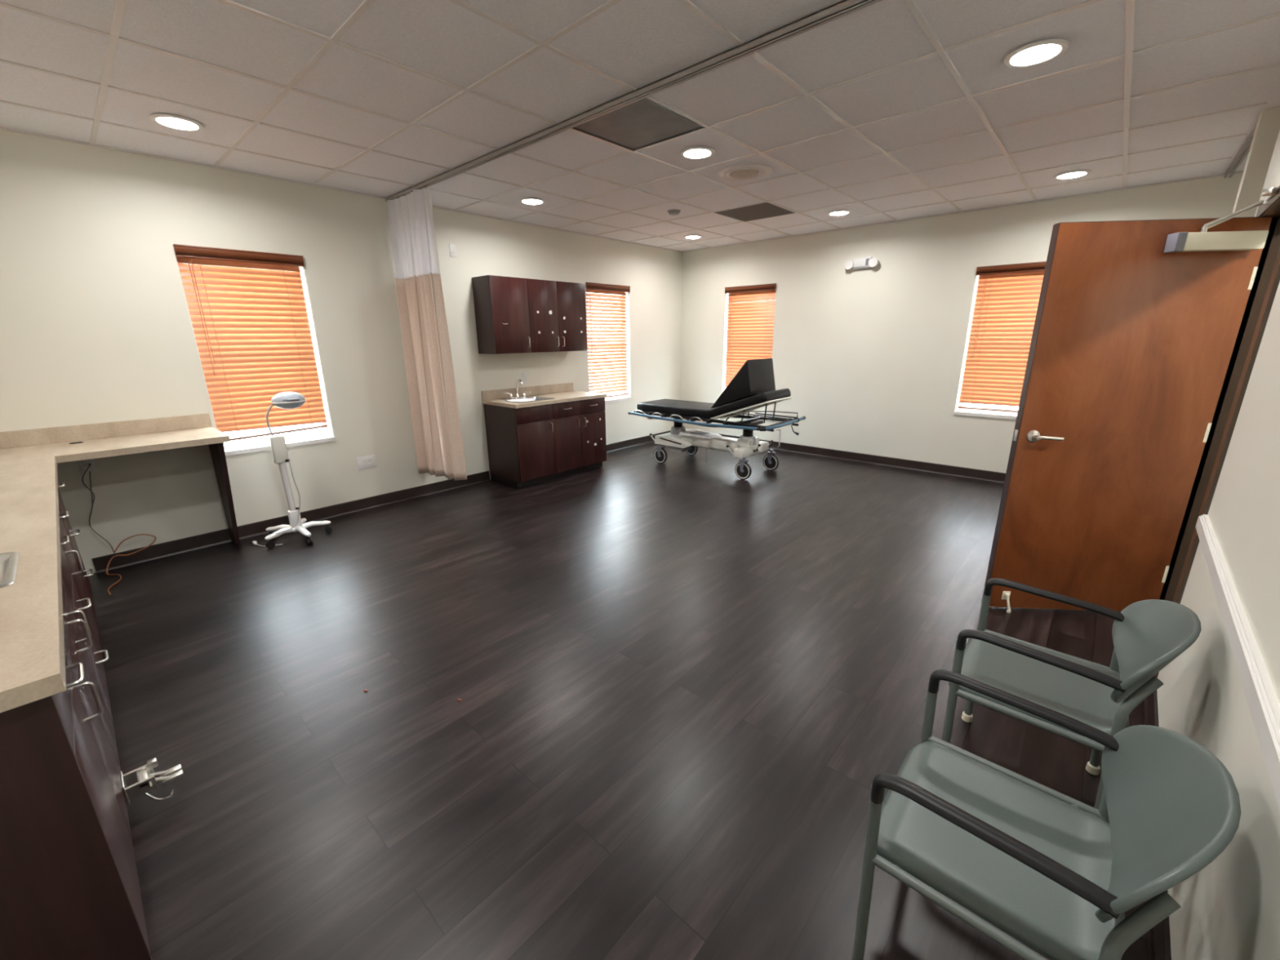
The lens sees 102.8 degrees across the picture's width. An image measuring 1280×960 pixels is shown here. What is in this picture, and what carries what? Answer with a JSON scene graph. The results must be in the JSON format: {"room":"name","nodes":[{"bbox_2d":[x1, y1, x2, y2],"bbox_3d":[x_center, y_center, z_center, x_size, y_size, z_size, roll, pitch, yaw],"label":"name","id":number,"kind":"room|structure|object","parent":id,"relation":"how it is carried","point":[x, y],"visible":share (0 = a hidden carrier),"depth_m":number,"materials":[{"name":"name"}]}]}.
{"room":"examination room","nodes":[
{"label":"examination room","id":0,"kind":"room"},
{"bbox_2d":[0,128,682,574],"bbox_3d":[-1.821,-1.312,5.375,0.150,2.730,7.470,13,21,40],"label":"wall","id":1,"kind":"structure","parent":0,"point":[95,325],"depth_m":3.81,"materials":[{"name":"beige paint"}]},
{"bbox_2d":[77,458,96,473],"bbox_3d":[-3.684,-0.104,3.402,0.050,0.116,0.072,13,21,40],"label":"wall outlet","id":2,"kind":"object","parent":1,"relation":"attached to","point":[83,464],"visible":0.74,"depth_m":3.40,"materials":[{"name":"white plastic"}]},
{"bbox_2d":[81,463,115,553],"bbox_3d":[-3.687,0.188,3.455,0.046,0.681,0.095,13,21,40],"label":"power cord","id":3,"kind":"object","parent":2,"relation":"hanging from","point":[91,492],"visible":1,"depth_m":3.45,"materials":[{"name":"brown plastic"}]},
{"bbox_2d":[0,413,212,448],"bbox_3d":[-2.399,0.003,2.201,3.550,0.100,1.420,13,21,40],"label":"backsplash","id":4,"kind":"structure","parent":1,"relation":"attached to","point":[16,438],"depth_m":3.42,"materials":[{"name":"beige stone"}]},
{"bbox_2d":[174,253,335,456],"bbox_3d":[-3.019,-0.992,4.073,0.162,1.487,0.801,13,21,40],"label":"window","id":5,"kind":"structure","parent":1,"relation":"in","point":[326,435],"depth_m":4.29,"materials":[{"name":"white paint"}]},
{"bbox_2d":[173,244,327,440],"bbox_3d":[-2.982,-1.044,4.023,0.091,1.401,0.785,13,21,40],"label":"window blind","id":6,"kind":"object","parent":5,"relation":"attached to","point":[253,347],"visible":0.98,"depth_m":3.98,"materials":[{"name":"brown wood"}]},
{"bbox_2d":[356,454,377,470],"bbox_3d":[-2.532,-0.166,4.743,0.008,0.116,0.164,13,21,40],"label":"wall outlet","id":7,"kind":"object","parent":1,"relation":"attached to","point":[368,461],"visible":1,"depth_m":4.74,"materials":[{"name":"white plastic"}]},
{"bbox_2d":[362,457,371,466],"bbox_3d":[-2.530,-0.166,4.741,0.004,0.066,0.074,13,21,40],"label":"receptacle","id":8,"kind":"object","parent":7,"relation":"attached to","point":[366,461],"depth_m":4.74,"materials":[{"name":"white plastic"}]},
{"bbox_2d":[92,430,671,573],"bbox_3d":[-1.555,-0.093,5.880,0.018,0.105,6.600,13,21,40],"label":"baseboard","id":9,"kind":"structure","parent":1,"relation":"attached to","point":[157,551],"depth_m":4.32,"materials":[{"name":"plastic"}]},
{"bbox_2d":[448,243,457,257],"bbox_3d":[-1.826,-2.244,4.994,0.009,0.116,0.072,13,21,40],"label":"wall plate","id":10,"kind":"object","parent":1,"relation":"attached to","point":[452,247],"visible":1,"depth_m":4.99,"materials":[{"name":"white plastic"}]},
{"bbox_2d":[521,373,528,383],"bbox_3d":[-1.321,-1.169,5.866,0.008,0.116,0.072,13,21,40],"label":"wall outlet","id":11,"kind":"object","parent":1,"relation":"attached to","point":[524,375],"visible":1,"depth_m":5.86,"materials":[{"name":"white plastic"}]},
{"bbox_2d":[481,382,573,400],"bbox_3d":[-1.270,-1.038,5.951,0.020,0.100,1.279,13,21,40],"label":"backsplash","id":12,"kind":"structure","parent":1,"relation":"attached to","point":[548,388],"depth_m":5.92,"materials":[{"name":"beige stone"}]},
{"bbox_2d":[471,275,587,354],"bbox_3d":[-1.152,-1.793,5.621,0.358,0.750,1.255,13,21,40],"label":"upper cabinet","id":13,"kind":"object","parent":1,"relation":"attached to","point":[513,315],"visible":1,"depth_m":5.39,"materials":[{"name":"laminate"}]},
{"bbox_2d":[585,284,631,403],"bbox_3d":[-0.452,-1.789,6.812,0.162,1.487,0.796,13,21,40],"label":"window","id":14,"kind":"structure","parent":1,"relation":"in","point":[622,397],"depth_m":7.08,"materials":[{"name":"white paint"}]},
{"bbox_2d":[585,282,630,397],"bbox_3d":[-0.415,-1.824,6.767,0.091,1.436,0.780,13,21,40],"label":"window blind","id":15,"kind":"object","parent":14,"relation":"attached to","point":[612,345],"visible":0.84,"depth_m":6.75,"materials":[{"name":"brown wood"}]},
{"bbox_2d":[88,441,1148,959],"bbox_3d":[0.805,0.677,3.437,7.250,0.100,7.550,13,21,40],"label":"floor","id":16,"kind":"structure","parent":0,"point":[684,684],"depth_m":2.19,"materials":[{"name":"brown wood"}]},
{"bbox_2d":[0,655,152,959],"bbox_3d":[-1.524,0.857,1.084,0.469,0.874,0.622,13,21,40],"label":"base cabinet","id":17,"kind":"object","parent":16,"relation":"on","point":[69,886],"visible":0.88,"depth_m":1.07,"materials":[{"name":"laminate"}]},
{"bbox_2d":[57,482,97,622],"bbox_3d":[-3.271,0.445,2.609,0.618,0.874,0.612,13,21,40],"label":"base cabinet","id":18,"kind":"object","parent":16,"relation":"on","point":[84,575],"visible":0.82,"depth_m":2.79,"materials":[{"name":"laminate"}]},
{"bbox_2d":[58,511,105,671],"bbox_3d":[-2.814,0.552,2.212,0.608,0.874,0.612,13,21,40],"label":"base cabinet","id":19,"kind":"object","parent":16,"relation":"on","point":[68,552],"visible":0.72,"depth_m":2.35,"materials":[{"name":"laminate"}]},
{"bbox_2d":[59,535,114,728],"bbox_3d":[-2.398,0.650,1.850,0.508,0.874,0.612,13,21,40],"label":"base cabinet","id":20,"kind":"object","parent":16,"relation":"on","point":[70,588],"visible":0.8,"depth_m":2.01,"materials":[{"name":"laminate"}]},
{"bbox_2d":[61,577,132,840],"bbox_3d":[-1.952,0.755,1.463,0.688,0.874,0.612,13,21,40],"label":"drawer fronts","id":21,"kind":"object","parent":16,"relation":"on","point":[75,649],"visible":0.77,"depth_m":1.61,"materials":[{"name":"laminate"}]},
{"bbox_2d":[0,413,231,712],"bbox_3d":[-2.399,0.022,2.206,3.550,0.140,1.420,13,21,40],"label":"countertop","id":22,"kind":"structure","parent":21,"relation":"on","point":[33,661],"depth_m":1.85,"materials":[{"name":"beige stone"}]},
{"bbox_2d":[0,551,18,587],"bbox_3d":[-1.938,0.373,1.365,0.349,0.177,0.394,13,21,40],"label":"sink","id":23,"kind":"object","parent":22,"relation":"in","point":[8,561],"visible":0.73,"depth_m":1.52,"materials":[{"name":"metal"}]},
{"bbox_2d":[120,757,183,804],"bbox_3d":[-1.662,1.029,1.750,0.125,0.115,0.142,13,21,40],"label":"valve","id":24,"kind":"object","parent":21,"relation":"attached to","point":[144,775],"visible":1,"depth_m":1.73,"materials":[{"name":"silver metal"}]},
{"bbox_2d":[106,533,155,595],"bbox_3d":[-3.519,0.557,3.415,0.227,0.223,0.563,-5,16,-16],"label":"cord","id":25,"kind":"object","parent":16,"relation":"on","point":[118,545],"visible":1,"depth_m":3.55,"materials":[{"name":"brown rubber"}]},
{"bbox_2d":[208,442,239,545],"bbox_3d":[-3.094,0.098,3.834,0.440,0.875,0.028,13,21,40],"label":"panel","id":26,"kind":"object","parent":16,"relation":"on","point":[217,452],"visible":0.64,"depth_m":3.83,"materials":[{"name":"laminate"}]},
{"bbox_2d":[252,540,282,546],"bbox_3d":[-2.920,0.499,3.982,0.262,0.020,0.062,2,16,11],"label":"plug","id":27,"kind":"object","parent":16,"relation":"on","point":[255,542],"visible":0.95,"depth_m":3.98,"materials":[{"name":"white plastic"}]},
{"bbox_2d":[264,391,332,548],"bbox_3d":[-2.770,-0.088,3.959,0.433,1.160,0.446,-1,16,0],"label":"lamp","id":28,"kind":"object","parent":16,"relation":"on","point":[285,400],"visible":1,"depth_m":3.94,"materials":[{"name":"white plastic"}]},
{"bbox_2d":[287,509,302,527],"bbox_3d":[-2.745,0.308,4.064,0.060,0.140,0.072,13,21,40],"label":"lamp base","id":29,"kind":"object","parent":28,"relation":"attached to","point":[293,514],"depth_m":4.04,"materials":[{"name":"white plastic"}]},
{"bbox_2d":[483,397,606,488],"bbox_3d":[-1.037,-0.491,5.891,0.630,0.854,1.255,13,21,40],"label":"base cabinet","id":30,"kind":"object","parent":16,"relation":"on","point":[530,445],"visible":0.98,"depth_m":5.56,"materials":[{"name":"laminate"}]},
{"bbox_2d":[481,382,607,408],"bbox_3d":[-1.046,-0.969,5.761,0.622,0.135,1.279,13,21,40],"label":"countertop","id":31,"kind":"structure","parent":30,"relation":"on","point":[561,393],"depth_m":5.77,"materials":[{"name":"beige stone"}]},
{"bbox_2d":[503,378,530,399],"bbox_3d":[-1.355,-0.995,5.590,0.136,0.211,0.305,13,21,40],"label":"faucet","id":32,"kind":"object","parent":31,"relation":"on","point":[518,380],"visible":1,"depth_m":5.63,"materials":[{"name":"silver metal"}]},
{"bbox_2d":[501,395,554,402],"bbox_3d":[-1.209,-0.801,5.567,0.354,0.157,0.474,13,21,40],"label":"sink","id":33,"kind":"object","parent":31,"relation":"in","point":[535,397],"visible":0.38,"depth_m":5.67,"materials":[{"name":"metal"}]},
{"bbox_2d":[628,388,805,479],"bbox_3d":[0.851,-0.639,6.140,2.022,0.969,0.775,13,21,40],"label":"stretcher","id":34,"kind":"object","parent":16,"relation":"on","point":[680,438],"visible":1,"depth_m":5.93,"materials":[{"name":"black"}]},
{"bbox_2d":[711,358,775,408],"bbox_3d":[1.162,-1.081,5.722,0.508,0.542,0.550,13,21,40],"label":"cushion","id":35,"kind":"object","parent":34,"relation":"on","point":[756,376],"visible":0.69,"depth_m":5.50,"materials":[{"name":"black leather"}]},
{"bbox_2d":[852,669,1241,959],"bbox_3d":[0.852,0.866,1.166,0.531,0.767,0.512,13,21,40],"label":"chair","id":36,"kind":"object","parent":16,"relation":"on","point":[1059,873],"visible":1,"depth_m":1.07,"materials":[{"name":"grey plastic"}]},
{"bbox_2d":[942,577,1201,809],"bbox_3d":[1.362,0.713,1.691,0.531,0.767,0.512,13,21,40],"label":"chair","id":37,"kind":"object","parent":16,"relation":"on","point":[1148,635],"visible":0.92,"depth_m":1.61,"materials":[{"name":"grey plastic"}]},
{"bbox_2d":[0,0,1279,251],"bbox_3d":[0.777,-2.037,2.673,7.250,0.080,7.550,13,21,40],"label":"ceiling","id":38,"kind":"structure","parent":0,"point":[638,43],"depth_m":2.60,"materials":[{"name":"tile"}]},
{"bbox_2d":[149,113,204,131],"bbox_3d":[-2.605,-2.004,2.880,0.232,0.020,0.232,13,21,40],"label":"recessed light","id":39,"kind":"object","parent":38,"relation":"in","point":[174,122],"visible":1,"depth_m":2.85,"materials":[{"name":"white glass"}]},
{"bbox_2d":[519,197,545,204],"bbox_3d":[-0.973,-2.510,4.620,0.232,0.020,0.232,13,21,40],"label":"recessed light","id":40,"kind":"object","parent":38,"relation":"in","point":[529,201],"visible":1,"depth_m":4.58,"materials":[{"name":"white paint"}]},
{"bbox_2d":[385,0,882,202],"bbox_3d":[-0.237,-1.991,2.771,5.330,0.030,0.038,13,21,40],"label":"track","id":41,"kind":"object","parent":38,"relation":"attached to","point":[845,7],"visible":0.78,"depth_m":2.40,"materials":[{"name":"grey metal"}]},
{"bbox_2d":[386,186,466,480],"bbox_3d":[-1.870,-1.193,4.541,0.762,2.434,0.192,13,21,40],"label":"privacy curtain","id":42,"kind":"object","parent":41,"relation":"hanging from","point":[429,371],"visible":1,"depth_m":4.48,"materials":[{"name":"white fabric"}]},
{"bbox_2d":[571,97,706,151],"bbox_3d":[-0.022,-2.078,3.000,0.584,0.011,0.584,13,21,40],"label":"ceiling vent","id":43,"kind":"object","parent":38,"relation":"attached to","point":[642,123],"visible":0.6,"depth_m":3.00,"materials":[{"name":"black plastic"}]},
{"bbox_2d":[0,0,1279,252],"bbox_3d":[0.488,-2.056,2.915,6.200,0.011,7.282,13,21,40],"label":"grid","id":44,"kind":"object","parent":38,"relation":"attached to","point":[120,5],"depth_m":2.81,"materials":[{"name":"white metal"}]},
{"bbox_2d":[667,208,680,215],"bbox_3d":[0.337,-2.644,5.060,0.130,0.037,0.130,13,21,40],"label":"smoke detector","id":45,"kind":"object","parent":38,"relation":"attached to","point":[674,211],"visible":1,"depth_m":5.02,"materials":[{"name":"grey plastic"}]},
{"bbox_2d":[683,235,702,239],"bbox_3d":[0.658,-3.016,6.361,0.232,0.020,0.232,13,21,40],"label":"recessed light","id":46,"kind":"object","parent":38,"relation":"in","point":[689,237],"visible":1,"depth_m":6.32,"materials":[{"name":"white paint"}]},
{"bbox_2d":[680,146,714,159],"bbox_3d":[0.386,-2.191,3.439,0.232,0.020,0.232,13,21,40],"label":"recessed light","id":47,"kind":"object","parent":38,"relation":"in","point":[692,153],"visible":1,"depth_m":3.41,"materials":[{"name":"white paint"}]},
{"bbox_2d":[717,163,772,181],"bbox_3d":[0.792,-2.319,3.873,0.410,0.028,0.410,13,21,40],"label":"ceiling vent","id":48,"kind":"object","parent":38,"relation":"in","point":[744,171],"visible":1,"depth_m":3.82,"materials":[{"name":"white plastic"}]},
{"bbox_2d":[714,202,795,222],"bbox_3d":[1.156,-2.690,5.135,0.584,0.013,0.584,13,21,40],"label":"ceiling vent","id":49,"kind":"object","parent":38,"relation":"in","point":[765,210],"visible":1,"depth_m":5.12,"materials":[{"name":"grey metal"}]},
{"bbox_2d":[826,209,851,215],"bbox_3d":[2.017,-2.697,5.179,0.232,0.020,0.232,13,21,40],"label":"recessed light","id":50,"kind":"object","parent":38,"relation":"in","point":[841,212],"visible":1,"depth_m":5.14,"materials":[{"name":"white glass"}]},
{"bbox_2d":[1004,39,1069,67],"bbox_3d":[1.745,-1.872,2.258,0.232,0.020,0.232,13,21,40],"label":"recessed light","id":51,"kind":"object","parent":38,"relation":"in","point":[1038,52],"visible":1,"depth_m":2.23,"materials":[{"name":"white glass"}]},
{"bbox_2d":[1053,169,1091,179],"bbox_3d":[3.376,-2.378,3.998,0.232,0.020,0.232,13,21,40],"label":"recessed light","id":52,"kind":"object","parent":38,"relation":"in","point":[1073,174],"visible":1,"depth_m":3.96,"materials":[{"name":"white glass"}]},
{"bbox_2d":[1223,128,1255,177],"bbox_3d":[4.109,-2.232,3.472,0.038,0.030,1.510,13,21,40],"label":"air vent","id":53,"kind":"object","parent":38,"relation":"attached to","point":[1244,151],"visible":0.64,"depth_m":3.58,"materials":[{"name":"grey metal"}]},
{"bbox_2d":[680,173,1243,473],"bbox_3d":[3.025,-1.509,5.904,6.300,2.730,0.150,13,21,40],"label":"wall","id":54,"kind":"structure","parent":0,"point":[871,358],"depth_m":5.94,"materials":[{"name":"beige paint"}]},
{"bbox_2d":[722,293,728,391],"bbox_3d":[1.543,-1.909,7.168,0.791,1.487,0.162,13,21,40],"label":"window","id":55,"kind":"structure","parent":54,"relation":"in","point":[726,295],"depth_m":7.38,"materials":[{"name":"white paint"}]},
{"bbox_2d":[724,283,776,390],"bbox_3d":[1.509,-1.942,7.120,0.775,1.436,0.091,13,21,40],"label":"window blind","id":56,"kind":"object","parent":54,"relation":"attached to","point":[751,308],"visible":0.8,"depth_m":7.07,"materials":[{"name":"brown wood"}]},
{"bbox_2d":[844,256,878,269],"bbox_3d":[2.558,-2.498,5.889,0.374,0.119,0.085,13,21,40],"label":"emergency light","id":57,"kind":"object","parent":54,"relation":"attached to","point":[864,262],"visible":1,"depth_m":5.88,"materials":[{"name":"white plastic"}]},
{"bbox_2d":[718,433,1005,483],"bbox_3d":[2.948,-0.236,6.228,6.190,0.105,0.018,13,21,40],"label":"baseboard","id":58,"kind":"structure","parent":54,"relation":"attached to","point":[997,477],"depth_m":6.14,"materials":[{"name":"plastic"}]},
{"bbox_2d":[953,275,1017,419],"bbox_3d":[3.784,-1.383,5.220,0.791,1.487,0.162,13,21,40],"label":"window","id":59,"kind":"structure","parent":54,"relation":"in","point":[962,411],"depth_m":5.46,"materials":[{"name":"white paint"}]},
{"bbox_2d":[958,261,1046,412],"bbox_3d":[3.750,-1.417,5.172,0.775,1.436,0.091,13,21,40],"label":"window blind","id":60,"kind":"object","parent":59,"relation":"attached to","point":[1007,299],"visible":0.62,"depth_m":5.22,"materials":[{"name":"brown wood"}]},
{"bbox_2d":[1156,129,1279,959],"bbox_3d":[1.460,-0.108,0.982,0.150,2.730,4.894,14,21,41],"label":"wall","id":61,"kind":"structure","parent":0,"point":[1229,909],"depth_m":1.29,"materials":[{"name":"beige paint"}]},
{"bbox_2d":[981,185,1279,697],"bbox_3d":[2.368,-0.213,2.483,0.885,2.100,1.090,13,21,40],"label":"door","id":62,"kind":"structure","parent":61,"relation":"in","point":[1137,323],"depth_m":2.59,"materials":[{"name":"brown wood"}]},
{"bbox_2d":[1144,689,1171,959],"bbox_3d":[0.968,1.272,0.938,0.018,0.105,3.596,14,21,41],"label":"baseboard","id":63,"kind":"structure","parent":61,"relation":"attached to","point":[1159,939],"depth_m":1.31,"materials":[{"name":"plastic"}]},
{"bbox_2d":[1195,514,1279,812],"bbox_3d":[0.959,0.533,0.732,0.022,0.070,3.596,14,21,41],"label":"trim","id":64,"kind":"structure","parent":61,"relation":"attached to","point":[1263,702],"depth_m":1.13,"materials":[{"name":"white paint"}]},
{"bbox_2d":[1232,106,1279,217],"bbox_3d":[3.860,-0.703,3.009,0.838,2.730,0.120,13,21,40],"label":"wall","id":65,"kind":"structure","parent":0,"point":[1268,126],"depth_m":2.92,"materials":[{"name":"beige paint"}]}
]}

